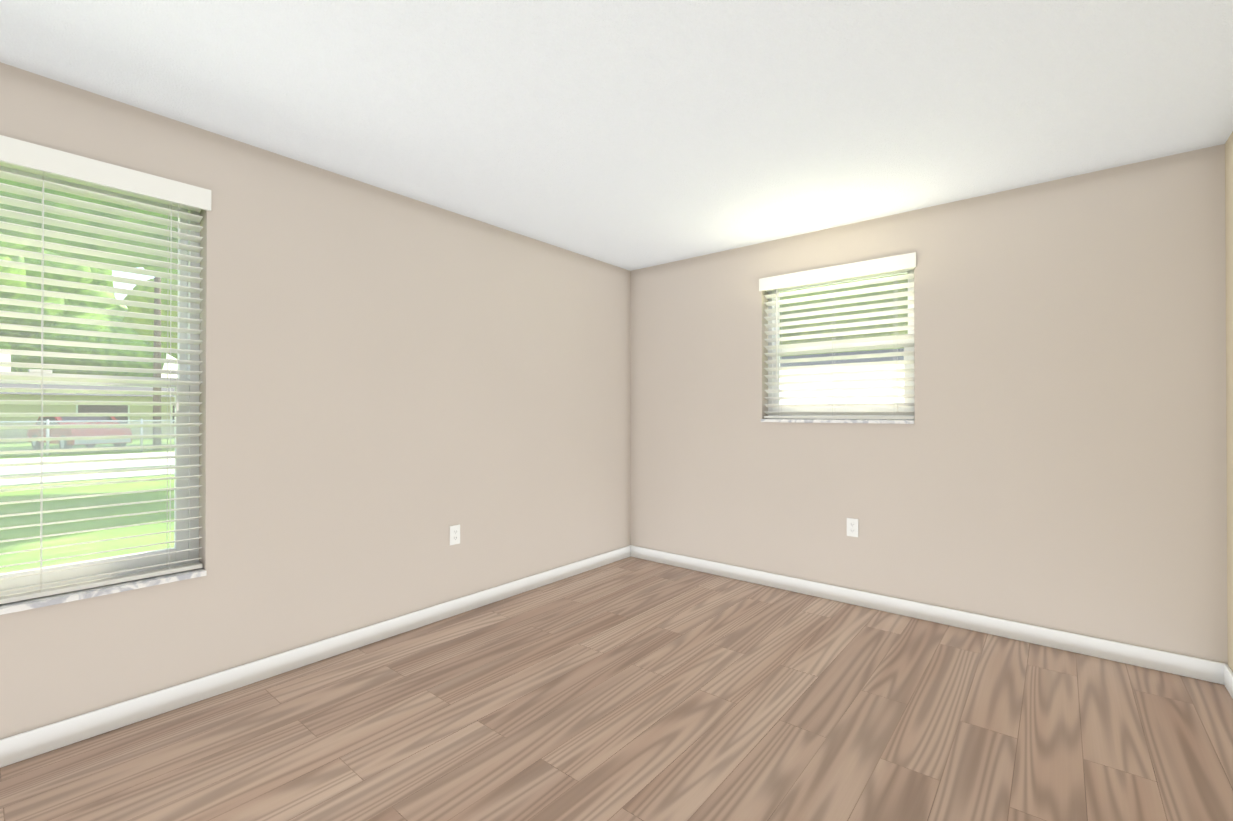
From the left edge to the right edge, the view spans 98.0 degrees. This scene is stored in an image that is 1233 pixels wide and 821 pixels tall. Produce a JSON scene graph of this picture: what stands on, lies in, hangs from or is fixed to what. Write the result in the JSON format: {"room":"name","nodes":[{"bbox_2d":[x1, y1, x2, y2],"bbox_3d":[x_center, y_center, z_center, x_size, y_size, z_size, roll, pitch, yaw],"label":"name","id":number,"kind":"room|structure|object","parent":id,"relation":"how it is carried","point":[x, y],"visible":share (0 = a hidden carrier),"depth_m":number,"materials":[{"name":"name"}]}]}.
{"room":"empty bedroom","nodes":[
{"label":"empty bedroom","id":0,"kind":"room"},
{"bbox_2d":[0,62,630,739],"bbox_3d":[-1.326,0.017,2.993,0.200,2.440,4.700,0,0,40],"label":"wall","id":1,"kind":"structure","parent":0,"point":[394,386],"depth_m":2.74,"materials":[{"name":"paint"}]},
{"bbox_2d":[0,166,199,595],"bbox_3d":[-2.176,-0.127,2.023,0.075,1.620,0.960,0,0,40],"label":"window","id":2,"kind":"structure","parent":1,"relation":"in","point":[34,580],"depth_m":2.21,"materials":[{"name":"clear glass"}]},
{"bbox_2d":[0,135,210,603],"bbox_3d":[-2.093,-0.137,1.955,0.094,1.626,0.984,0,0,40],"label":"window blind","id":3,"kind":"object","parent":2,"relation":"attached to","point":[21,155],"visible":0.98,"depth_m":2.07,"materials":[{"name":"white plastic"}]},
{"bbox_2d":[0,568,206,614],"bbox_3d":[-2.103,0.694,1.959,0.123,0.022,0.960,0,0,40],"label":"sill","id":4,"kind":"structure","parent":1,"relation":"attached to","point":[27,604],"depth_m":2.04,"materials":[{"name":"stone"}]},
{"bbox_2d":[0,545,630,767],"bbox_3d":[-1.248,1.189,2.915,0.014,0.095,4.286,0,0,40],"label":"baseboard","id":5,"kind":"structure","parent":1,"relation":"attached to","point":[35,742],"depth_m":2.42,"materials":[{"name":"white wood"}]},
{"bbox_2d":[450,524,459,544],"bbox_3d":[-0.978,0.753,3.247,0.009,0.115,0.070,0,0,40],"label":"electrical outlet","id":6,"kind":"object","parent":1,"relation":"attached to","point":[454,534],"visible":1,"depth_m":3.24,"materials":[{"name":"white plastic"}]},
{"bbox_2d":[0,557,1232,820],"bbox_3d":[0.067,1.292,1.839,3.810,0.120,4.700,0,0,40],"label":"floor","id":7,"kind":"structure","parent":0,"point":[632,689],"depth_m":2.07,"materials":[{"name":"laminate"}]},
{"bbox_2d":[0,0,1232,270],"bbox_3d":[0.067,-1.283,1.850,3.810,0.150,4.700,0,0,40],"label":"ceiling","id":8,"kind":"structure","parent":0,"point":[632,134],"depth_m":2.05,"materials":[{"name":"white paint"}]},
{"bbox_2d":[631,144,1227,663],"bbox_3d":[1.499,0.020,3.580,3.810,2.440,0.200,0,0,40],"label":"wall","id":9,"kind":"structure","parent":0,"point":[1053,456],"depth_m":2.94,"materials":[{"name":"paint"}]},
{"bbox_2d":[761,419,914,423],"bbox_3d":[1.440,0.071,3.555,0.970,0.022,0.123,0,0,40],"label":"sill","id":10,"kind":"structure","parent":9,"relation":"attached to","point":[842,421],"depth_m":3.49,"materials":[{"name":"stone"}]},
{"bbox_2d":[768,270,914,419],"bbox_3d":[1.499,-0.435,3.630,0.970,0.990,0.075,0,0,40],"label":"window","id":11,"kind":"structure","parent":9,"relation":"in","point":[845,409],"depth_m":3.60,"materials":[{"name":"clear glass"}]},
{"bbox_2d":[759,252,915,418],"bbox_3d":[1.432,-0.444,3.548,0.994,0.996,0.094,0,0,40],"label":"window blind","id":12,"kind":"object","parent":11,"relation":"attached to","point":[885,265],"visible":0.88,"depth_m":3.52,"materials":[{"name":"white plastic"}]},
{"bbox_2d":[847,518,857,536],"bbox_3d":[1.510,0.749,3.432,0.070,0.115,0.009,0,0,40],"label":"electrical outlet","id":13,"kind":"object","parent":9,"relation":"attached to","point":[852,527],"visible":1,"depth_m":3.43,"materials":[{"name":"white plastic"}]},
{"bbox_2d":[630,545,1227,684],"bbox_3d":[1.431,1.192,3.492,3.410,0.095,0.014,0,0,40],"label":"baseboard","id":14,"kind":"structure","parent":9,"relation":"attached to","point":[1185,666],"depth_m":3.01,"materials":[{"name":"white wood"}]},
{"bbox_2d":[1225,132,1232,671],"bbox_3d":[1.459,0.007,0.696,0.200,2.440,4.700,0,0,40],"label":"wall","id":15,"kind":"structure","parent":0,"point":[1229,265],"depth_m":2.37,"materials":[{"name":"paint"}]},
{"bbox_2d":[1224,665,1232,698],"bbox_3d":[1.372,1.180,0.753,0.014,0.095,4.286,0,0,40],"label":"baseboard","id":16,"kind":"structure","parent":15,"relation":"attached to","point":[1228,678],"depth_m":2.34,"materials":[{"name":"white wood"}]},
{"label":"outside","id":17,"kind":"structure","parent":0,"visible":0},
{"bbox_2d":[0,438,174,573],"bbox_3d":[-11.004,1.720,14.668,110.000,0.300,110.000,0,0,40],"label":"ground","id":18,"kind":"structure","parent":17,"point":[51,517],"depth_m":7.63,"materials":[{"name":"green plant"}]},
{"bbox_2d":[0,233,41,304],"bbox_3d":[-27.167,-4.495,18.102,10.301,12.219,12.224,0,0,40],"label":"tree","id":19,"kind":"object","parent":18,"relation":"on","point":[13,270],"depth_m":21.01,"materials":[{"name":"green plant"}]},
{"bbox_2d":[27,416,131,449],"bbox_3d":[-21.922,0.892,21.866,4.600,1.420,1.820,0,0,28],"label":"car","id":20,"kind":"object","parent":18,"relation":"on","point":[82,418],"depth_m":21.01,"materials":[{"name":"red"}]},
{"bbox_2d":[0,250,166,376],"bbox_3d":[-43.606,-5.797,39.804,17.973,15.001,14.348,0,0,40],"label":"tree","id":21,"kind":"object","parent":18,"relation":"on","point":[31,334],"depth_m":36.52,"materials":[{"name":"green plant"}]},
{"bbox_2d":[0,452,173,486],"bbox_3d":[-13.819,1.555,16.991,9.700,0.050,110.000,0,0,40],"label":"street","id":22,"kind":"structure","parent":18,"relation":"on","point":[65,468],"depth_m":14.36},
{"bbox_2d":[0,418,174,455],"bbox_3d":[-18.408,0.952,20.781,0.080,1.290,50.080,0,0,40],"label":"fence","id":23,"kind":"object","parent":18,"relation":"on","point":[141,431],"depth_m":19.52,"materials":[{"name":"white"}]},
{"bbox_2d":[0,383,174,442],"bbox_3d":[-33.236,-0.104,31.726,10.900,3.500,20.900,0,0,40],"label":"house","id":24,"kind":"structure","parent":18,"relation":"on","point":[50,396],"depth_m":29.27,"materials":[{"name":"beige"}]},
{"bbox_2d":[0,178,177,273],"bbox_3d":[-8.666,-3.375,11.378,8.948,9.898,8.614,0,0,40],"label":"tree","id":25,"kind":"object","parent":18,"relation":"on","point":[70,231],"depth_m":9.65,"materials":[{"name":"green plant"}]},
{"bbox_2d":[122,278,177,354],"bbox_3d":[-20.403,-3.935,28.953,8.201,11.174,9.304,0,0,40],"label":"tree","id":26,"kind":"object","parent":18,"relation":"on","point":[148,311],"depth_m":25.33,"materials":[{"name":"green plant"}]},
{"bbox_2d":[153,277,160,449],"bbox_3d":[-18.643,-2.648,21.770,0.266,8.500,2.000,0,0,40],"label":"pole","id":27,"kind":"object","parent":18,"relation":"on","point":[157,409],"depth_m":21.68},
{"bbox_2d":[780,348,903,419],"bbox_3d":[5.444,-0.025,15.753,18.900,3.200,8.900,0,0,40],"label":"neighbouring house","id":28,"kind":"structure","parent":18,"relation":"on","point":[868,384],"depth_m":11.26,"materials":[{"name":"white"}]},
{"bbox_2d":[780,273,907,356],"bbox_3d":[10.928,-4.676,20.911,13.743,12.573,14.625,0,0,40],"label":"tree","id":29,"kind":"object","parent":18,"relation":"on","point":[847,313],"depth_m":18.82,"materials":[{"name":"green plant"}]}
]}

